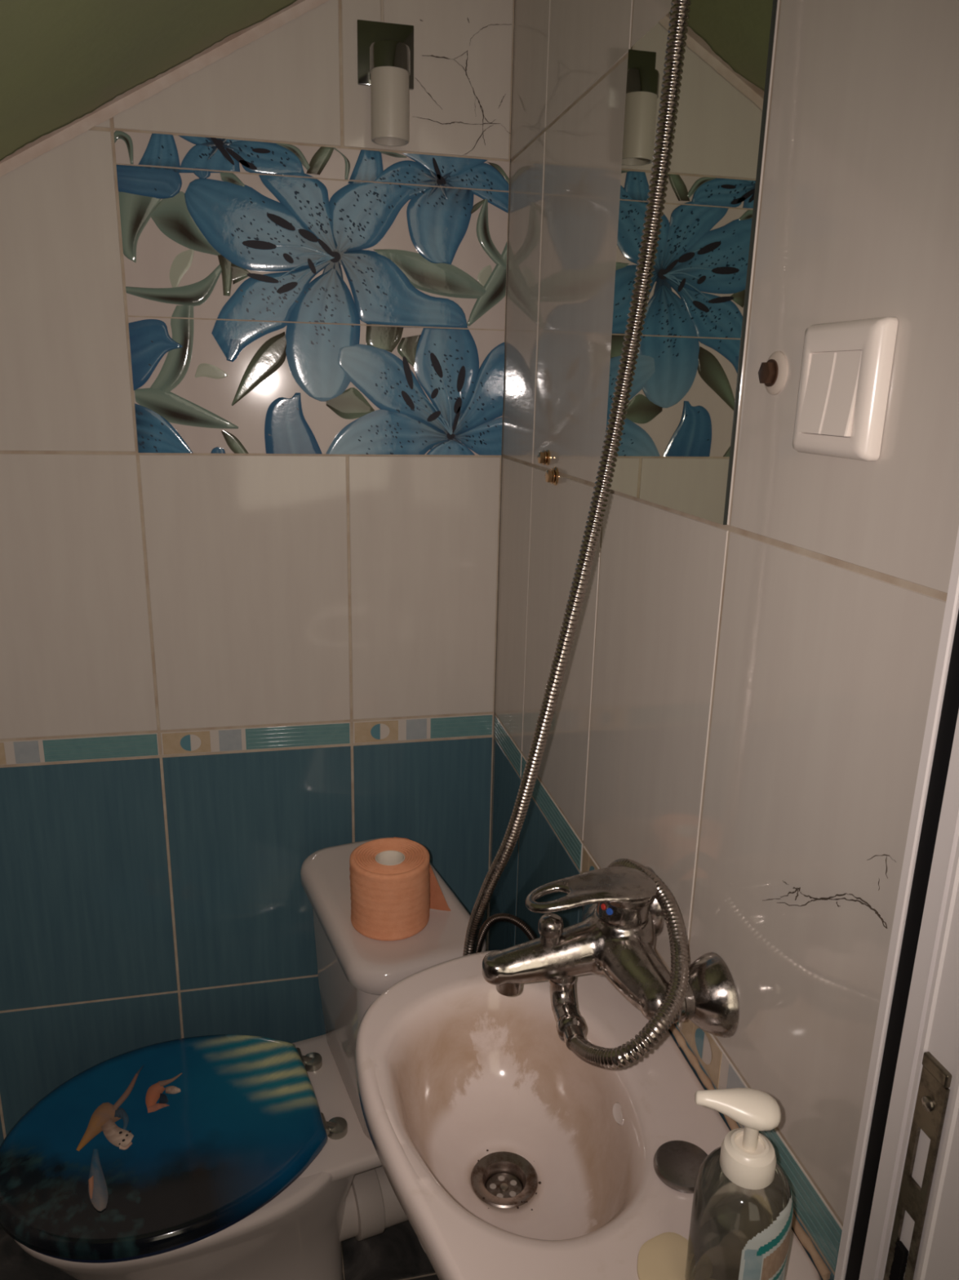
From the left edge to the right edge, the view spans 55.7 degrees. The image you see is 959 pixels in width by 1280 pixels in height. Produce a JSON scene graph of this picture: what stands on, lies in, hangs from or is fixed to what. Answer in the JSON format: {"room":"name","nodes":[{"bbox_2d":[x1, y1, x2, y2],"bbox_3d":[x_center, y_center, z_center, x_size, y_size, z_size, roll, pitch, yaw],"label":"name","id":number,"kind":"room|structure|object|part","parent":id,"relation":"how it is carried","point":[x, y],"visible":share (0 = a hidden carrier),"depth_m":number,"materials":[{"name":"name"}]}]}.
{"room":"bathroom","nodes":[
{"label":"bathroom","id":0,"kind":"room"},
{"bbox_2d":[0,0,297,160],"bbox_3d":[-0.408,-0.742,0.634,1.200,1.073,1.160,-2,16,-12],"label":"ceiling","id":1,"kind":"structure","parent":0,"point":[61,61],"depth_m":1.09,"materials":[{"name":"green paint"}]},
{"bbox_2d":[0,1220,439,1279],"bbox_3d":[-0.454,1.191,1.174,1.200,0.050,1.160,-2,16,-12],"label":"floor","id":2,"kind":"structure","parent":0,"point":[397,1253],"depth_m":1.55,"materials":[{"name":"tile"}]},
{"bbox_2d":[0,836,486,1279],"bbox_3d":[-0.352,0.746,1.354,0.664,0.715,0.372,-6,17,-25],"label":"toilet","id":3,"kind":"object","parent":2,"relation":"on","point":[220,1157],"visible":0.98,"depth_m":1.26,"materials":[{"name":"beige ceramic"}]},
{"bbox_3d":[-0.446,0.697,1.292,0.447,0.024,0.372,-2,16,-12],"label":"lid","id":4,"kind":"part","parent":3,"relation":"part of","materials":[{"name":"blue plastic"}]},
{"bbox_3d":[-0.446,0.716,1.297,0.433,0.013,0.358,-2,16,-12],"label":"seat","id":5,"kind":"part","parent":3,"relation":"part of","materials":[{"name":"blue"}]},
{"bbox_3d":[-0.423,0.907,1.371,0.489,0.392,0.363,-2,16,-12],"label":"bowl","id":6,"kind":"part","parent":3,"relation":"part of","materials":[{"name":"beige ceramic"}]},
{"bbox_2d":[293,1034,382,1182],"bbox_3d":[-0.187,0.723,1.424,0.278,0.058,0.276,-6,17,-23],"label":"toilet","id":7,"kind":"object","parent":3,"relation":"attached to","point":[348,1151],"depth_m":1.33,"materials":[{"name":"beige ceramic"}]},
{"bbox_2d":[339,1165,408,1241],"bbox_3d":[-0.165,0.907,1.488,0.186,0.109,0.109,-6,17,-23],"label":"pipe","id":8,"kind":"object","parent":3,"relation":"attached to","point":[372,1206],"visible":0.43,"depth_m":1.44,"materials":[{"name":"beige plastic"}]},
{"bbox_3d":[-0.138,0.398,1.362,0.200,0.039,0.364,-6,17,-23],"label":"cistern lid","id":9,"kind":"part","parent":3,"relation":"part of","materials":[{"name":"beige ceramic"}]},
{"bbox_2d":[349,836,450,941],"bbox_3d":[-0.121,0.350,1.280,0.124,0.101,0.113,9,17,25],"label":"toilet roll","id":10,"kind":"object","parent":3,"relation":"on","point":[394,886],"visible":1,"depth_m":1.24,"materials":[{"name":"orange paper"}]},
{"bbox_2d":[475,912,537,953],"bbox_3d":[0.042,0.418,1.165,0.110,0.147,0.017,1,16,0],"label":"supply hose","id":11,"kind":"object","parent":3,"relation":"attached to","point":[494,918],"visible":0.43,"depth_m":1.15,"materials":[{"name":"metal"}]},
{"bbox_2d":[0,0,515,1146],"bbox_3d":[-0.558,-0.165,1.411,1.200,2.470,0.065,-2,16,-12],"label":"wall","id":12,"kind":"structure","parent":0,"point":[252,344],"depth_m":1.42,"materials":[{"name":"tile"}]},
{"bbox_2d":[0,0,328,177],"bbox_3d":[-0.535,-0.697,1.224,1.184,0.681,0.017,-2,16,-12],"label":"trim","id":13,"kind":"structure","parent":12,"relation":"attached to","point":[220,50],"depth_m":1.24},
{"bbox_2d":[356,0,413,146],"bbox_3d":[-0.125,-0.825,1.252,0.080,0.254,0.077,-2,16,-12],"label":"wall lamp","id":14,"kind":"object","parent":12,"relation":"attached to","point":[385,51],"visible":1,"depth_m":1.25,"materials":[{"name":"silver metal"}]},
{"bbox_3d":[-0.133,-0.829,1.287,0.080,0.080,0.006,-2,16,-12],"label":"plate","id":15,"kind":"part","parent":14,"relation":"part of","materials":[{"name":"silver metal"}]},
{"bbox_3d":[-0.125,-0.747,1.263,0.053,0.098,0.053,-2,16,-12],"label":"lamp shade","id":16,"kind":"part","parent":14,"relation":"part of","materials":[{"name":"white glass"}]},
{"bbox_2d":[416,17,511,154],"bbox_3d":[-0.023,-0.804,1.321,0.150,0.179,0.003,-2,16,-12],"label":"crack","id":17,"kind":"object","parent":12,"relation":"attached to","point":[468,18],"depth_m":1.32,"materials":[{"name":"brown"}]},
{"bbox_2d":[488,0,958,1279],"bbox_3d":[0.175,-0.042,1.032,0.061,2.470,1.040,-2,16,-12],"label":"wall","id":18,"kind":"structure","parent":0,"point":[741,711],"depth_m":0.69,"materials":[{"name":"tile"}]},
{"bbox_2d":[537,449,550,465],"bbox_3d":[0.087,-0.247,1.232,0.014,0.021,0.021,-2,16,-12],"label":"bolt","id":19,"kind":"object","parent":18,"relation":"attached to","point":[544,457],"visible":1,"depth_m":1.23,"materials":[{"name":"gold metal"}]},
{"bbox_2d":[545,449,550,465],"bbox_3d":[0.091,-0.248,1.232,0.004,0.021,0.021,-2,16,-12],"label":"washer","id":20,"kind":"object","parent":19,"relation":"in","point":[547,452],"depth_m":1.22,"materials":[{"name":"gold metal"}]},
{"bbox_2d":[545,466,559,485],"bbox_3d":[0.095,-0.217,1.200,0.014,0.024,0.024,-2,16,-12],"label":"bolt","id":21,"kind":"object","parent":18,"relation":"attached to","point":[552,476],"visible":1,"depth_m":1.19,"materials":[{"name":"gold metal"}]},
{"bbox_2d":[552,466,559,485],"bbox_3d":[0.100,-0.217,1.201,0.004,0.024,0.024,-2,16,-12],"label":"washer","id":22,"kind":"object","parent":21,"relation":"in","point":[555,470],"depth_m":1.19,"materials":[{"name":"gold metal"}]},
{"bbox_2d":[355,950,831,1279],"bbox_3d":[0.057,0.475,0.803,0.312,0.152,0.487,-2,16,-12],"label":"basin","id":23,"kind":"object","parent":18,"relation":"attached to","point":[508,1154],"depth_m":0.84,"materials":[{"name":"ceramic"}]},
{"bbox_3d":[0.164,0.423,0.731,0.048,0.008,0.048,-2,16,-12],"label":"tap hole cap","id":24,"kind":"part","parent":23,"relation":"part of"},
{"bbox_2d":[684,1087,793,1279],"bbox_3d":[0.176,0.375,0.606,0.064,0.169,0.064,-7,18,-28],"label":"soap bottle","id":25,"kind":"object","parent":23,"relation":"on","point":[740,1186],"visible":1,"depth_m":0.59,"materials":[{"name":"clear plastic"}]},
{"bbox_3d":[0.177,0.320,0.591,0.011,0.026,0.011,-2,16,-12],"label":"pump stem","id":26,"kind":"part","parent":25,"relation":"part of","materials":[{"name":"beige plastic"}]},
{"bbox_2d":[481,866,738,1050],"bbox_3d":[0.098,0.284,0.844,0.196,0.134,0.222,-2,16,-12],"label":"mixer tap","id":27,"kind":"object","parent":18,"relation":"attached to","point":[622,917],"visible":0.97,"depth_m":0.82,"materials":[{"name":"silver metal"}]},
{"bbox_3d":[0.065,0.267,0.831,0.026,0.032,0.026,-2,16,-12],"label":"diverter knob","id":28,"kind":"part","parent":27,"relation":"part of","materials":[{"name":"silver metal"}]},
{"bbox_2d":[462,0,691,1069],"bbox_3d":[0.110,-0.071,0.794,0.130,1.430,0.411,-3,16,-17],"label":"shower hose","id":29,"kind":"object","parent":27,"relation":"attached to","point":[620,1056],"visible":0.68,"depth_m":0.77,"materials":[{"name":"silver metal"}]},
{"bbox_3d":[0.102,0.229,0.829,0.124,0.020,0.056,-2,16,-12],"label":"lever","id":30,"kind":"part","parent":27,"relation":"part of","materials":[{"name":"silver metal"}]},
{"bbox_2d":[605,0,777,524],"bbox_3d":[0.177,-0.342,0.828,0.003,0.432,0.288,-2,16,-12],"label":"wall mirror","id":31,"kind":"object","parent":18,"relation":"attached to","point":[676,452],"visible":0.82,"depth_m":0.78,"materials":[{"name":"clear glass"}]},
{"bbox_2d":[758,351,788,395],"bbox_3d":[0.214,-0.197,0.668,0.012,0.031,0.031,-2,16,-12],"label":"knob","id":32,"kind":"object","parent":18,"relation":"attached to","point":[773,373],"visible":1,"depth_m":0.66,"materials":[{"name":"brown plastic"}]},
{"bbox_2d":[762,853,895,928],"bbox_3d":[0.239,0.170,0.633,0.002,0.110,0.139,-2,16,-12],"label":"crack","id":33,"kind":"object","parent":18,"relation":"attached to","point":[799,888],"depth_m":0.61,"materials":[{"name":"brown"}]},
{"bbox_2d":[792,316,897,461],"bbox_3d":[0.230,-0.162,0.587,0.016,0.084,0.085,-2,16,-12],"label":"light switch","id":34,"kind":"object","parent":18,"relation":"attached to","point":[846,368],"visible":1,"depth_m":0.57,"materials":[{"name":"beige plastic"}]},
{"bbox_2d":[834,526,958,1279],"bbox_3d":[0.295,0.128,0.490,0.064,2.400,0.119,-2,16,-12],"label":"door frame","id":35,"kind":"structure","parent":18,"relation":"in","point":[901,1222],"depth_m":0.53,"materials":[{"name":"white paint"}]},
{"bbox_3d":[0.261,0.378,0.558,0.004,0.280,0.021,-2,16,-12],"label":"strike plate","id":36,"kind":"part","parent":35,"relation":"part of","materials":[{"name":"metal"}]}
]}

